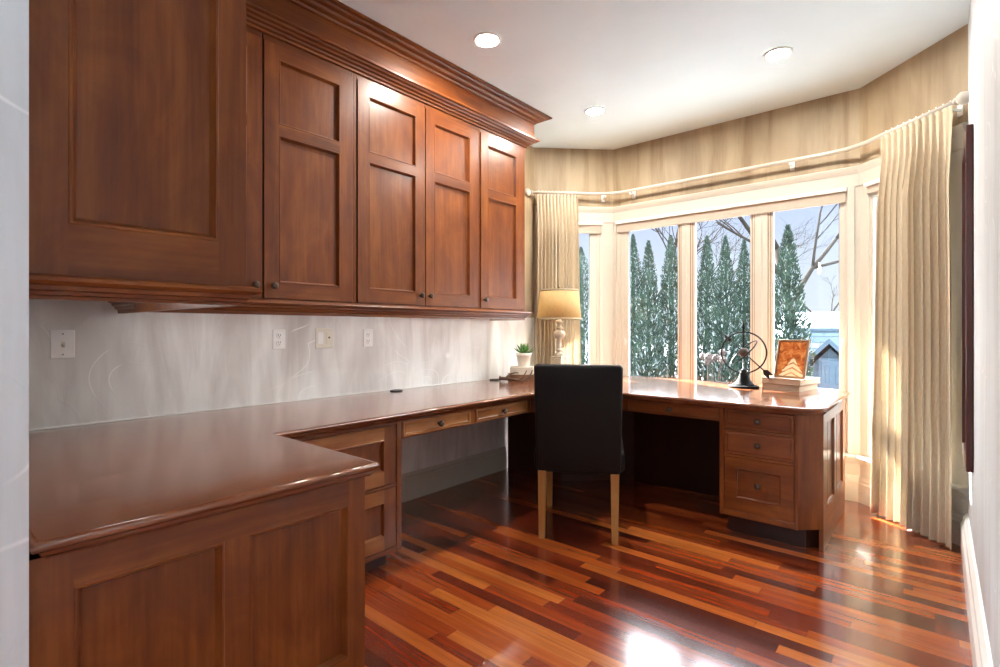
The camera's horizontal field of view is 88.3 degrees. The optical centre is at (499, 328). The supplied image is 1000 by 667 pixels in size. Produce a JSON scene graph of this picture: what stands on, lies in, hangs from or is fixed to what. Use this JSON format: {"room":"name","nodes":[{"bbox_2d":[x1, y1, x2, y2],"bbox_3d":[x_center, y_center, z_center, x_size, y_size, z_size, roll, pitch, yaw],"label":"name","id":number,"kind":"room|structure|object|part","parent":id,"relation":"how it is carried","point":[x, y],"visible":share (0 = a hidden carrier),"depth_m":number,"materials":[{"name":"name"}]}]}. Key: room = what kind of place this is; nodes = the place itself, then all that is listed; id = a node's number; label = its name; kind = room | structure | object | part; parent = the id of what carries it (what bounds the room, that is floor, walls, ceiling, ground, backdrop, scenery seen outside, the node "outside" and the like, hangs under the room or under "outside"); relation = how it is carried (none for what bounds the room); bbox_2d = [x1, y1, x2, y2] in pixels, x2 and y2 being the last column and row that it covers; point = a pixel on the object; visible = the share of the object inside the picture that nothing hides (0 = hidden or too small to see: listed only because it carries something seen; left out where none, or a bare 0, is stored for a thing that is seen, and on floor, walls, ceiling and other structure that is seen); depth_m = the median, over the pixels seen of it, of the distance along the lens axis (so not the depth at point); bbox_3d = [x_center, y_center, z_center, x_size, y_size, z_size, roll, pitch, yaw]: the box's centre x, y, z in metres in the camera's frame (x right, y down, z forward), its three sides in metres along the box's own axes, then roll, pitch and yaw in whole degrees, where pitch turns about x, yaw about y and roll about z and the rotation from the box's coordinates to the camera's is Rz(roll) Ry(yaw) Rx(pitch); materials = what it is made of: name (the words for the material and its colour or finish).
{"room":"home office","nodes":[
{"label":"home office","id":0,"kind":"room"},
{"bbox_2d":[0,0,28,666],"bbox_3d":[-1.511,-0.228,1.403,1.560,2.755,0.141,0,0,40],"label":"wall","id":1,"kind":"structure","parent":0,"point":[14,14],"depth_m":0.94,"materials":[{"name":"paint"}]},
{"bbox_2d":[29,0,262,311],"bbox_3d":[-1.125,-0.834,1.526,1.030,1.541,0.541,0,0,40],"label":"upper cabinet","id":2,"kind":"object","parent":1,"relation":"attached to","point":[137,108],"visible":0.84,"depth_m":1.21,"materials":[{"name":"brown wood"}]},
{"bbox_3d":[-1.143,-0.088,1.503,0.911,0.051,0.482,0,0,40],"label":"moulding","id":3,"kind":"part","parent":2,"relation":"part of","materials":[{"name":"brown wood"}]},
{"bbox_2d":[29,146,533,473],"bbox_3d":[-0.887,-0.228,3.248,0.120,2.755,3.600,0,0,40],"label":"wall","id":4,"kind":"structure","parent":0,"point":[128,365],"depth_m":2.69,"materials":[{"name":"white paint"}]},
{"bbox_2d":[50,330,74,358],"bbox_3d":[-1.773,0.062,2.091,0.030,0.116,0.078,0,0,40],"label":"light switch","id":5,"kind":"object","parent":4,"relation":"attached to","point":[62,342],"visible":1,"depth_m":2.09,"materials":[{"name":"white plastic"}]},
{"bbox_2d":[29,377,498,430],"bbox_3d":[-0.913,0.397,3.120,0.006,0.006,3.230,0,0,40],"label":"trim","id":6,"kind":"structure","parent":4,"relation":"attached to","point":[498,377],"depth_m":2.56,"materials":[{"name":"white paint"}]},
{"bbox_2d":[273,329,284,348],"bbox_3d":[-1.195,0.056,2.786,0.009,0.107,0.070,0,0,40],"label":"wall outlet","id":7,"kind":"object","parent":4,"relation":"attached to","point":[278,334],"visible":1,"depth_m":2.78,"materials":[{"name":"white plastic"}]},
{"bbox_2d":[246,26,353,302],"bbox_3d":[-1.209,-0.743,2.483,0.374,1.294,0.966,0,0,40],"label":"upper cabinet","id":8,"kind":"object","parent":4,"relation":"attached to","point":[300,103],"visible":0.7,"depth_m":2.52,"materials":[{"name":"brown wood"}]},
{"bbox_3d":[-1.256,-0.742,2.204,0.028,1.196,0.466,0,0,40],"label":"door","id":9,"kind":"part","parent":8,"relation":"part of","materials":[{"name":"brown wood"}]},
{"bbox_3d":[-1.108,-0.202,2.337,0.030,0.033,0.033,0,0,40],"label":"knob","id":10,"kind":"part","parent":8,"relation":"part of","materials":[{"name":"brown metal"}]},
{"bbox_3d":[-1.052,-0.202,2.402,0.030,0.033,0.033,0,0,40],"label":"knob","id":11,"kind":"part","parent":8,"relation":"part of","materials":[{"name":"brown metal"}]},
{"bbox_2d":[315,328,332,348],"bbox_3d":[-1.017,0.053,2.990,0.014,0.117,0.114,0,0,40],"label":"outlet plate","id":12,"kind":"object","parent":4,"relation":"attached to","point":[323,336],"visible":1,"depth_m":2.98,"materials":[{"name":"beige plastic"}]},
{"bbox_2d":[363,329,372,346],"bbox_3d":[-0.825,0.056,3.221,0.009,0.111,0.070,0,0,40],"label":"wall outlet","id":13,"kind":"object","parent":4,"relation":"attached to","point":[367,333],"visible":1,"depth_m":3.21,"materials":[{"name":"white plastic"}]},
{"bbox_2d":[354,73,477,308],"bbox_3d":[-0.579,-0.743,3.224,0.374,1.294,0.977,0,0,40],"label":"upper cabinet","id":14,"kind":"object","parent":4,"relation":"attached to","point":[416,162],"visible":0.84,"depth_m":3.07,"materials":[{"name":"brown wood"}]},
{"bbox_2d":[108,299,530,320],"bbox_3d":[-0.724,-0.102,3.054,0.373,0.071,2.537,0,0,40],"label":"rail","id":15,"kind":"object","parent":14,"relation":"attached to","point":[253,306],"visible":0.76,"depth_m":2.69,"materials":[{"name":"brown wood"}]},
{"bbox_3d":[-0.618,-0.742,2.953,0.028,1.196,0.474,0,0,40],"label":"door","id":16,"kind":"part","parent":14,"relation":"part of","materials":[{"name":"brown wood"}]},
{"bbox_2d":[246,0,551,147],"bbox_3d":[-0.609,-1.487,3.102,0.484,0.234,2.537,0,0,40],"label":"crown molding","id":17,"kind":"structure","parent":14,"relation":"attached to","point":[332,31],"depth_m":2.86,"materials":[{"name":"brown wood"}]},
{"bbox_3d":[-0.311,-0.742,3.315,0.028,1.196,0.459,0,0,40],"label":"door","id":18,"kind":"part","parent":14,"relation":"part of","materials":[{"name":"brown wood"}]},
{"bbox_2d":[401,446,506,502],"bbox_3d":[-0.490,1.058,3.607,0.020,0.183,1.660,0,0,40],"label":"baseboard","id":19,"kind":"structure","parent":4,"relation":"attached to","point":[425,481],"depth_m":3.75,"materials":[{"name":"beige paint"}]},
{"bbox_2d":[478,127,524,310],"bbox_3d":[-0.094,-0.743,3.794,0.374,1.294,0.517,0,0,40],"label":"upper cabinet","id":20,"kind":"object","parent":4,"relation":"attached to","point":[501,162],"visible":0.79,"depth_m":3.69,"materials":[{"name":"brown wood"}]},
{"bbox_2d":[534,148,612,364],"bbox_3d":[0.653,-0.228,4.643,0.804,2.755,0.120,0,0,-5],"label":"wall","id":21,"kind":"structure","parent":0,"point":[555,169],"depth_m":4.59,"materials":[{"name":"beige paint"}]},
{"bbox_2d":[589,225,601,364],"bbox_3d":[0.656,-0.052,4.618,0.515,1.805,0.079,0,0,-5],"label":"window","id":22,"kind":"structure","parent":21,"relation":"in","point":[595,240],"depth_m":4.61,"materials":[{"name":"beige paint"}]},
{"bbox_2d":[579,222,602,233],"bbox_3d":[0.659,-0.900,4.581,0.505,0.100,0.064,0,0,-5],"label":"roller shade","id":23,"kind":"object","parent":22,"relation":"attached to","point":[584,227],"visible":0.38,"depth_m":4.58,"materials":[{"name":"beige fabric"}]},
{"bbox_3d":[0.659,-0.938,4.581,0.505,0.024,0.064,0,0,-5],"label":"head rail","id":24,"kind":"part","parent":23,"relation":"part of","materials":[{"name":"white plastic"}]},
{"bbox_3d":[0.656,-0.052,4.614,0.415,1.725,0.038,0,0,-5],"label":"sash","id":25,"kind":"part","parent":22,"relation":"part of","materials":[{"name":"beige paint"}]},
{"bbox_3d":[0.656,-0.052,4.618,0.515,1.805,0.079,0,0,-5],"label":"frame","id":26,"kind":"part","parent":22,"relation":"part of","materials":[{"name":"beige paint"}]},
{"bbox_2d":[338,0,969,149],"bbox_3d":[-1.133,-1.655,1.600,4.240,0.100,7.570,0,0,40],"label":"ceiling","id":27,"kind":"structure","parent":0,"point":[657,69],"depth_m":2.95,"materials":[{"name":"paint"}]},
{"bbox_2d":[473,32,500,47],"bbox_3d":[-0.071,-1.600,2.857,0.156,0.008,0.156,0,0,40],"label":"recessed light","id":28,"kind":"object","parent":27,"relation":"in","point":[483,39],"visible":1,"depth_m":2.85,"materials":[{"name":"white plastic"}]},
{"bbox_2d":[584,106,605,115],"bbox_3d":[0.699,-1.600,3.790,0.156,0.008,0.156,0,0,40],"label":"recessed light","id":29,"kind":"object","parent":27,"relation":"in","point":[592,111],"visible":1,"depth_m":3.79,"materials":[{"name":"white plastic"}]},
{"bbox_2d":[763,46,792,60],"bbox_3d":[1.620,-1.600,3.000,0.156,0.008,0.156,0,0,40],"label":"recessed light","id":30,"kind":"object","parent":27,"relation":"in","point":[779,53],"visible":1,"depth_m":2.99,"materials":[{"name":"white plastic"}]},
{"bbox_2d":[365,468,972,666],"bbox_3d":[-1.133,1.190,1.600,4.240,0.080,7.570,0,0,40],"label":"floor","id":31,"kind":"structure","parent":0,"point":[472,581],"depth_m":2.28,"materials":[{"name":"brown wood"}]},
{"bbox_2d":[29,477,364,666],"bbox_3d":[-0.897,0.795,1.472,0.646,0.710,0.755,0,0,40],"label":"base cabinet","id":32,"kind":"object","parent":31,"relation":"on","point":[279,582],"visible":0.81,"depth_m":1.24,"materials":[{"name":"brown wood"}]},
{"bbox_2d":[294,421,400,571],"bbox_3d":[-0.963,0.795,2.486,0.732,0.710,0.640,0,0,40],"label":"file cabinet","id":33,"kind":"object","parent":31,"relation":"on","point":[381,443],"visible":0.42,"depth_m":2.41,"materials":[{"name":"brown wood"}]},
{"bbox_3d":[-0.693,0.598,2.261,0.024,0.273,0.569,0,0,40],"label":"drawer","id":34,"kind":"part","parent":33,"relation":"part of","materials":[{"name":"brown wood"}]},
{"bbox_3d":[-0.693,0.896,2.261,0.024,0.283,0.569,0,0,40],"label":"drawer","id":35,"kind":"part","parent":33,"relation":"part of","materials":[{"name":"brown wood"}]},
{"bbox_2d":[534,364,624,544],"bbox_3d":[0.475,0.671,3.051,0.500,0.958,0.597,0,0,12],"label":"chair","id":36,"kind":"object","parent":31,"relation":"on","point":[578,407],"visible":1,"depth_m":2.77,"materials":[{"name":"black leather"}]},
{"bbox_3d":[0.234,0.964,2.849,0.045,0.372,0.057,0,0,12],"label":"leg","id":37,"kind":"part","parent":36,"relation":"part of","materials":[{"name":"brown wood"}]},
{"bbox_3d":[0.322,0.964,3.351,0.045,0.372,0.045,0,0,12],"label":"leg","id":38,"kind":"part","parent":36,"relation":"part of","materials":[{"name":"brown wood"}]},
{"bbox_3d":[0.426,0.490,2.812,0.477,0.595,0.109,0,0,12],"label":"backrest","id":39,"kind":"part","parent":36,"relation":"part of","materials":[{"name":"black leather"}]},
{"bbox_3d":[0.485,0.730,3.097,0.500,0.120,0.502,0,0,12],"label":"seat","id":40,"kind":"part","parent":36,"relation":"part of","materials":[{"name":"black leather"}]},
{"bbox_3d":[0.618,0.964,2.769,0.045,0.372,0.057,0,0,12],"label":"leg","id":41,"kind":"part","parent":36,"relation":"part of","materials":[{"name":"brown wood"}]},
{"bbox_2d":[508,411,719,496],"bbox_3d":[0.890,0.795,3.866,1.807,0.710,0.274,0,0,23],"label":"panel","id":42,"kind":"object","parent":31,"relation":"on","point":[683,453],"visible":0.46,"depth_m":3.81,"materials":[{"name":"brown wood"}]},
{"bbox_2d":[720,399,844,551],"bbox_3d":[1.703,0.795,3.070,0.486,0.710,0.916,0,0,40],"label":"base cabinet","id":43,"kind":"object","parent":31,"relation":"on","point":[782,476],"visible":0.89,"depth_m":2.75,"materials":[{"name":"brown wood"}]},
{"bbox_2d":[29,376,849,558],"bbox_3d":[0.181,0.465,2.634,2.296,0.130,3.922,0,0,40],"label":"countertop","id":44,"kind":"structure","parent":43,"relation":"on","point":[91,485],"depth_m":1.65,"materials":[{"name":"brown wood"}]},
{"bbox_2d":[401,399,529,438],"bbox_3d":[-0.396,0.486,3.101,0.718,0.092,1.030,0,0,40],"label":"drawers","id":45,"kind":"object","parent":44,"relation":"attached to","point":[428,424],"visible":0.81,"depth_m":2.81,"materials":[{"name":"brown wood"}]},
{"bbox_3d":[-0.324,0.488,2.688,0.028,0.072,0.475,0,0,40],"label":"drawer","id":46,"kind":"part","parent":45,"relation":"part of","materials":[{"name":"brown wood"}]},
{"bbox_3d":[-0.308,0.490,2.674,0.030,0.033,0.033,0,0,40],"label":"knob","id":47,"kind":"part","parent":45,"relation":"part of","materials":[{"name":"brown metal"}]},
{"bbox_3d":[0.011,0.488,3.082,0.028,0.072,0.474,0,0,40],"label":"drawer","id":48,"kind":"part","parent":45,"relation":"part of","materials":[{"name":"brown wood"}]},
{"bbox_2d":[499,370,532,380],"bbox_3d":[0.120,0.357,3.945,0.258,0.087,0.082,0,0,10],"label":"antler mount","id":49,"kind":"object","parent":44,"relation":"on","point":[509,374],"visible":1,"depth_m":3.94,"materials":[{"name":"brown"}]},
{"bbox_2d":[508,373,533,380],"bbox_3d":[0.167,0.378,4.078,0.210,0.045,0.170,0,0,0],"label":"book","id":50,"kind":"object","parent":44,"relation":"on","point":[531,378],"visible":0.29,"depth_m":3.99,"materials":[{"name":"brown paper"}]},
{"bbox_2d":[510,366,533,374],"bbox_3d":[0.174,0.326,4.076,0.180,0.058,0.150,0,0,6],"label":"book","id":51,"kind":"object","parent":50,"relation":"on","point":[521,370],"visible":0.91,"depth_m":4.00,"materials":[{"name":"white paper"}]},
{"bbox_2d":[515,344,536,366],"bbox_3d":[0.185,0.202,4.077,0.203,0.190,0.192,0,0,40],"label":"potted succulent","id":52,"kind":"object","parent":51,"relation":"on","point":[523,357],"visible":1,"depth_m":4.05,"materials":[{"name":"white ceramic"}]},
{"bbox_2d":[516,353,531,366],"bbox_3d":[0.188,0.243,4.087,0.126,0.107,0.126,0,0,40],"label":"pot","id":53,"kind":"object","parent":52,"relation":"attached to","point":[523,359],"depth_m":4.04,"materials":[{"name":"white ceramic"}]},
{"bbox_3d":[0.481,0.485,3.311,0.578,0.090,0.022,0,0,-5],"label":"corner apron","id":54,"kind":"part","parent":44,"relation":"part of","materials":[{"name":"brown wood"}]},
{"bbox_2d":[537,287,581,363],"bbox_3d":[0.490,0.026,4.257,0.369,0.748,0.369,0,0,40],"label":"table lamp","id":55,"kind":"object","parent":44,"relation":"on","point":[559,304],"visible":0.93,"depth_m":4.13,"materials":[{"name":"beige fabric"}]},
{"bbox_3d":[0.490,-0.200,4.257,0.366,0.244,0.366,0,0,40],"label":"lamp shade","id":56,"kind":"part","parent":55,"relation":"part of","materials":[{"name":"fabric"}]},
{"bbox_2d":[622,399,719,420],"bbox_3d":[1.185,0.480,3.312,0.614,0.080,0.618,0,0,40],"label":"rail","id":57,"kind":"object","parent":44,"relation":"attached to","point":[661,408],"visible":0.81,"depth_m":3.07,"materials":[{"name":"brown wood"}]},
{"bbox_2d":[721,320,772,388],"bbox_3d":[1.675,0.168,3.503,0.191,0.465,0.353,0,0,-25],"label":"sculpture","id":58,"kind":"object","parent":44,"relation":"on","point":[743,381],"visible":1,"depth_m":3.50,"materials":[{"name":"metal"}]},
{"bbox_3d":[1.666,0.123,3.521,0.054,0.376,0.054,0,0,25],"label":"stem","id":59,"kind":"part","parent":58,"relation":"part of","materials":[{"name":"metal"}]},
{"bbox_3d":[1.666,0.160,3.521,0.068,0.068,0.068,0,0,25],"label":"globe","id":60,"kind":"part","parent":58,"relation":"part of","materials":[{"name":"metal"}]},
{"bbox_2d":[762,383,817,391],"bbox_3d":[1.940,0.380,3.441,0.295,0.039,0.232,0,0,-39],"label":"book","id":61,"kind":"object","parent":44,"relation":"on","point":[792,388],"visible":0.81,"depth_m":3.35,"materials":[{"name":"beige paper"}]},
{"bbox_2d":[762,376,819,385],"bbox_3d":[1.944,0.342,3.435,0.302,0.037,0.243,0,0,-37],"label":"book","id":62,"kind":"object","parent":61,"relation":"on","point":[773,380],"visible":0.8,"depth_m":3.35,"materials":[{"name":"beige paper"}]},
{"bbox_2d":[774,339,809,379],"bbox_3d":[1.947,0.198,3.409,0.128,0.254,0.205,0,0,-30],"label":"picture frame","id":63,"kind":"object","parent":62,"relation":"on","point":[792,355],"visible":0.99,"depth_m":3.39,"materials":[{"name":"brown wood"}]},
{"bbox_3d":[1.381,0.628,2.762,0.033,0.033,0.030,0,0,40],"label":"knob","id":64,"kind":"part","parent":43,"relation":"part of","materials":[{"name":"brown metal"}]},
{"bbox_3d":[1.381,0.498,2.762,0.033,0.033,0.030,0,0,40],"label":"knob","id":65,"kind":"part","parent":43,"relation":"part of","materials":[{"name":"brown metal"}]},
{"bbox_3d":[1.385,0.848,2.767,0.033,0.033,0.030,0,0,40],"label":"knob","id":66,"kind":"part","parent":43,"relation":"part of","materials":[{"name":"brown metal"}]},
{"bbox_3d":[1.391,0.738,2.780,0.387,0.594,0.027,0,0,40],"label":"frame","id":67,"kind":"part","parent":43,"relation":"part of","materials":[{"name":"brown wood"}]},
{"bbox_3d":[1.393,0.857,2.777,0.342,0.290,0.024,0,0,40],"label":"drawer","id":68,"kind":"part","parent":43,"relation":"part of","materials":[{"name":"brown wood"}]},
{"bbox_3d":[1.393,0.628,2.777,0.342,0.126,0.024,0,0,40],"label":"drawer","id":69,"kind":"part","parent":43,"relation":"part of","materials":[{"name":"brown wood"}]},
{"bbox_3d":[1.393,0.498,2.777,0.342,0.098,0.024,0,0,40],"label":"drawer","id":70,"kind":"part","parent":43,"relation":"part of","materials":[{"name":"brown wood"}]},
{"bbox_3d":[1.598,0.738,2.660,0.139,0.595,0.020,0,0,-5],"label":"corner post","id":71,"kind":"part","parent":43,"relation":"part of","materials":[{"name":"brown wood"}]},
{"bbox_3d":[1.919,0.795,2.966,0.022,0.710,0.795,0,0,40],"label":"panel","id":72,"kind":"part","parent":43,"relation":"part of","materials":[{"name":"brown wood"}]},
{"bbox_2d":[613,88,859,475],"bbox_3d":[1.746,-0.228,4.068,1.910,2.755,0.120,0,0,40],"label":"wall","id":73,"kind":"structure","parent":0,"point":[829,123],"depth_m":3.85,"materials":[{"name":"beige paint"}]},
{"bbox_2d":[617,188,847,452],"bbox_3d":[1.716,-0.052,4.056,1.715,1.805,0.087,0,0,40],"label":"window","id":74,"kind":"structure","parent":73,"relation":"in","point":[762,226],"depth_m":3.87,"materials":[{"name":"beige paint"}]},
{"bbox_3d":[1.298,-0.052,4.411,0.507,1.725,0.038,0,0,40],"label":"sash","id":75,"kind":"part","parent":74,"relation":"part of","materials":[{"name":"beige paint"}]},
{"bbox_3d":[1.742,-0.052,4.033,0.449,1.725,0.038,0,0,40],"label":"sash","id":76,"kind":"part","parent":74,"relation":"part of","materials":[{"name":"clear glass"}]},
{"bbox_2d":[616,187,846,232],"bbox_3d":[1.694,-0.903,4.030,1.705,0.097,0.064,0,0,40],"label":"roller shade","id":77,"kind":"object","parent":74,"relation":"attached to","point":[833,196],"visible":1,"depth_m":3.91,"materials":[{"name":"beige fabric"}]},
{"bbox_3d":[2.179,-0.052,3.661,0.454,1.725,0.038,0,0,40],"label":"sash","id":78,"kind":"part","parent":74,"relation":"part of","materials":[{"name":"clear glass"}]},
{"bbox_2d":[615,186,854,453],"bbox_3d":[1.700,-0.059,4.021,1.770,1.791,0.012,0,0,40],"label":"trim","id":79,"kind":"structure","parent":73,"relation":"attached to","point":[851,190],"depth_m":3.46,"materials":[{"name":"beige paint"}]},
{"bbox_2d":[525,91,968,201],"bbox_3d":[1.497,-1.177,3.775,2.877,0.084,0.648,0,0,40],"label":"curtain rod","id":80,"kind":"object","parent":73,"relation":"attached to","point":[962,98],"visible":0.91,"depth_m":3.66,"materials":[{"name":"beige paint"}]},
{"bbox_2d":[534,190,580,365],"bbox_3d":[0.486,-0.035,4.486,0.450,2.338,0.079,0,0,-4],"label":"curtain","id":81,"kind":"object","parent":80,"relation":"hanging from","point":[557,265],"visible":0.55,"depth_m":4.48,"materials":[{"name":"beige fabric"}]},
{"bbox_2d":[870,100,952,549],"bbox_3d":[2.348,-0.031,2.926,0.099,2.346,0.540,0,0,-5],"label":"curtain","id":82,"kind":"object","parent":80,"relation":"hanging from","point":[911,446],"visible":1,"depth_m":2.91,"materials":[{"name":"beige fabric"}]},
{"bbox_2d":[534,122,967,221],"bbox_3d":[1.537,-1.021,3.814,2.840,0.132,0.538,0,0,40],"label":"trim","id":83,"kind":"structure","parent":73,"relation":"attached to","point":[866,172],"depth_m":3.85,"materials":[{"name":"beige paint"}]},
{"bbox_2d":[845,474,964,545],"bbox_3d":[1.539,1.065,3.817,2.840,0.170,0.531,0,0,40],"label":"baseboard","id":84,"kind":"structure","parent":73,"relation":"attached to","point":[857,488],"depth_m":3.38,"materials":[{"name":"beige paint"}]},
{"bbox_2d":[845,453,967,499],"bbox_3d":[1.532,0.868,3.808,2.840,0.064,0.553,0,0,40],"label":"trim","id":85,"kind":"structure","parent":73,"relation":"attached to","point":[958,491],"depth_m":3.32,"materials":[{"name":"beige paint"}]},
{"bbox_2d":[860,24,967,513],"bbox_3d":[2.490,-0.228,3.074,0.120,2.755,0.818,0,0,-5],"label":"wall","id":86,"kind":"structure","parent":0,"point":[933,77],"depth_m":2.95,"materials":[{"name":"beige paint"}]},
{"bbox_2d":[864,178,879,193],"bbox_3d":[2.426,-0.915,3.092,0.064,0.070,0.548,0,0,-5],"label":"roller shade","id":87,"kind":"object","parent":86,"relation":"attached to","point":[872,186],"visible":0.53,"depth_m":3.30,"materials":[{"name":"beige fabric"}]},
{"bbox_3d":[2.426,-0.938,3.092,0.064,0.024,0.548,0,0,-5],"label":"head rail","id":88,"kind":"part","parent":87,"relation":"part of","materials":[{"name":"white plastic"}]},
{"bbox_2d":[868,191,877,457],"bbox_3d":[2.463,-0.052,3.095,0.079,1.805,0.558,0,0,-5],"label":"window","id":89,"kind":"structure","parent":86,"relation":"in","point":[872,197],"depth_m":3.35,"materials":[{"name":"beige paint"}]},
{"bbox_3d":[2.463,-0.052,3.095,0.079,1.805,0.558,0,0,-5],"label":"frame","id":90,"kind":"part","parent":89,"relation":"part of","materials":[{"name":"beige paint"}]},
{"bbox_3d":[2.459,-0.052,3.095,0.038,1.725,0.522,0,0,-5],"label":"sash","id":91,"kind":"part","parent":89,"relation":"part of","materials":[{"name":"beige paint"}]},
{"bbox_2d":[968,0,999,666],"bbox_3d":[0.299,-0.228,0.074,0.120,2.755,6.900,0,0,40],"label":"wall","id":92,"kind":"structure","parent":0,"point":[984,15],"depth_m":1.67,"materials":[{"name":"paint"}]},
{"bbox_2d":[962,124,973,472],"bbox_3d":[2.239,-0.135,2.468,0.025,1.530,0.540,0,0,40],"label":"wall mirror","id":93,"kind":"object","parent":92,"relation":"attached to","point":[968,146],"visible":1,"depth_m":2.27,"materials":[{"name":"brown wood"}]},
{"bbox_2d":[965,161,965,443],"bbox_3d":[2.240,-0.135,2.466,0.006,1.430,0.440,0,0,40],"label":"mirror glass","id":94,"kind":"object","parent":93,"relation":"attached to","point":[965,161],"depth_m":2.61,"materials":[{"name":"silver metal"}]},
{"bbox_2d":[960,513,992,666],"bbox_3d":[0.252,1.056,0.134,0.030,0.188,6.730,0,0,40],"label":"baseboard","id":95,"kind":"structure","parent":92,"relation":"attached to","point":[978,633],"depth_m":1.88,"materials":[{"name":"white paint"}]},
{"label":"outside","id":96,"kind":"structure","parent":0,"visible":0},
{"bbox_2d":[585,342,775,379],"bbox_3d":[42.099,3.500,45.980,170.000,0.300,115.400,0,0,40],"label":"ground","id":97,"kind":"structure","parent":96,"point":[585,342],"depth_m":73.41,"materials":[{"name":"white snow"}]},
{"bbox_2d":[579,247,588,363],"bbox_3d":[2.216,0.587,14.111,1.326,5.527,1.341,0,0,19],"label":"tree","id":98,"kind":"object","parent":97,"relation":"on","point":[584,333],"visible":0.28,"depth_m":14.02,"materials":[{"name":"green plant"}]},
{"bbox_2d":[630,234,645,375],"bbox_3d":[3.340,0.478,12.925,0.873,5.744,0.963,0,0,30],"label":"tree","id":99,"kind":"object","parent":97,"relation":"on","point":[635,273],"visible":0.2,"depth_m":12.80,"materials":[{"name":"green plant"}]},
{"bbox_2d":[631,240,665,377],"bbox_3d":[3.344,0.666,11.595,0.799,5.368,0.833,0,0,18],"label":"tree","id":100,"kind":"object","parent":97,"relation":"on","point":[644,328],"visible":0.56,"depth_m":11.49,"materials":[{"name":"green plant"}]},
{"bbox_2d":[652,235,677,378],"bbox_3d":[4.146,0.531,12.488,1.003,5.637,0.998,0,0,-4],"label":"tree","id":101,"kind":"object","parent":97,"relation":"on","point":[671,351],"visible":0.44,"depth_m":12.37,"materials":[{"name":"green plant"}]},
{"bbox_2d":[697,235,721,380],"bbox_3d":[4.867,0.564,12.132,0.900,5.573,0.880,0,0,19],"label":"tree","id":102,"kind":"object","parent":97,"relation":"on","point":[704,342],"visible":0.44,"depth_m":12.04,"materials":[{"name":"green plant"}]},
{"bbox_2d":[699,349,726,380],"bbox_3d":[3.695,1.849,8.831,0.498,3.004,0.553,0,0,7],"label":"hydrangea shrub","id":103,"kind":"object","parent":97,"relation":"on","point":[710,358],"visible":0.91,"depth_m":8.82,"materials":[{"name":"grey plant"}]},
{"bbox_2d":[650,218,785,372],"bbox_3d":[11.402,-3.444,28.309,8.125,13.636,8.590,0,0,-2],"label":"bare tree","id":104,"kind":"object","parent":97,"relation":"on","point":[658,230],"visible":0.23,"depth_m":28.77,"materials":[{"name":"grey plant"}]},
{"bbox_2d":[709,235,741,381],"bbox_3d":[4.707,0.695,10.705,0.796,5.310,0.768,0,0,15],"label":"tree","id":105,"kind":"object","parent":97,"relation":"on","point":[726,273],"visible":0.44,"depth_m":10.62,"materials":[{"name":"green plant"}]},
{"bbox_2d":[728,239,749,377],"bbox_3d":[5.586,0.641,11.785,0.815,5.418,0.758,0,0,-32],"label":"tree","id":106,"kind":"object","parent":97,"relation":"on","point":[744,303],"visible":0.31,"depth_m":11.70,"materials":[{"name":"green plant"}]},
{"bbox_2d":[697,218,834,310],"bbox_3d":[20.548,-3.946,44.105,12.770,14.605,13.402,0,0,17],"label":"bare tree","id":107,"kind":"object","parent":97,"relation":"on","point":[805,218],"visible":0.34,"depth_m":41.51,"materials":[{"name":"grey plant"}]},
{"bbox_2d":[715,204,838,318],"bbox_3d":[9.100,-4.028,15.725,14.137,14.773,8.947,0,0,-8],"label":"bare tree","id":108,"kind":"object","parent":97,"relation":"on","point":[814,265],"visible":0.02,"depth_m":18.45,"materials":[{"name":"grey plant"}]},
{"bbox_2d":[775,224,816,376],"bbox_3d":[4.671,0.821,8.376,0.916,5.058,0.883,0,0,-15],"label":"tree","id":109,"kind":"object","parent":97,"relation":"on","point":[790,285],"visible":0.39,"depth_m":8.26,"materials":[{"name":"green plant"}]},
{"bbox_2d":[775,312,838,335],"bbox_3d":[18.618,1.207,28.143,5.435,4.286,7.000,0,0,40],"label":"house","id":110,"kind":"structure","parent":97,"relation":"on","point":[819,319],"depth_m":27.72,"materials":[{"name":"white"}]},
{"bbox_2d":[778,273,838,311],"bbox_3d":[22.169,-0.907,35.663,8.304,8.544,4.968,0,0,37],"label":"bare tree","id":111,"kind":"object","parent":97,"relation":"on","point":[835,307],"visible":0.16,"depth_m":35.97,"materials":[{"name":"grey plant"}]},
{"bbox_2d":[794,328,838,389],"bbox_3d":[8.789,1.657,13.595,2.002,3.387,5.500,0,0,40],"label":"garage","id":112,"kind":"structure","parent":97,"relation":"on","point":[825,341],"depth_m":11.48,"materials":[{"name":"blue wood"}]},
{"bbox_3d":[7.321,1.950,11.371,0.496,2.600,0.090,0,0,40],"label":"door","id":113,"kind":"part","parent":112,"relation":"part of","materials":[{"name":"blue wood"}]}
]}

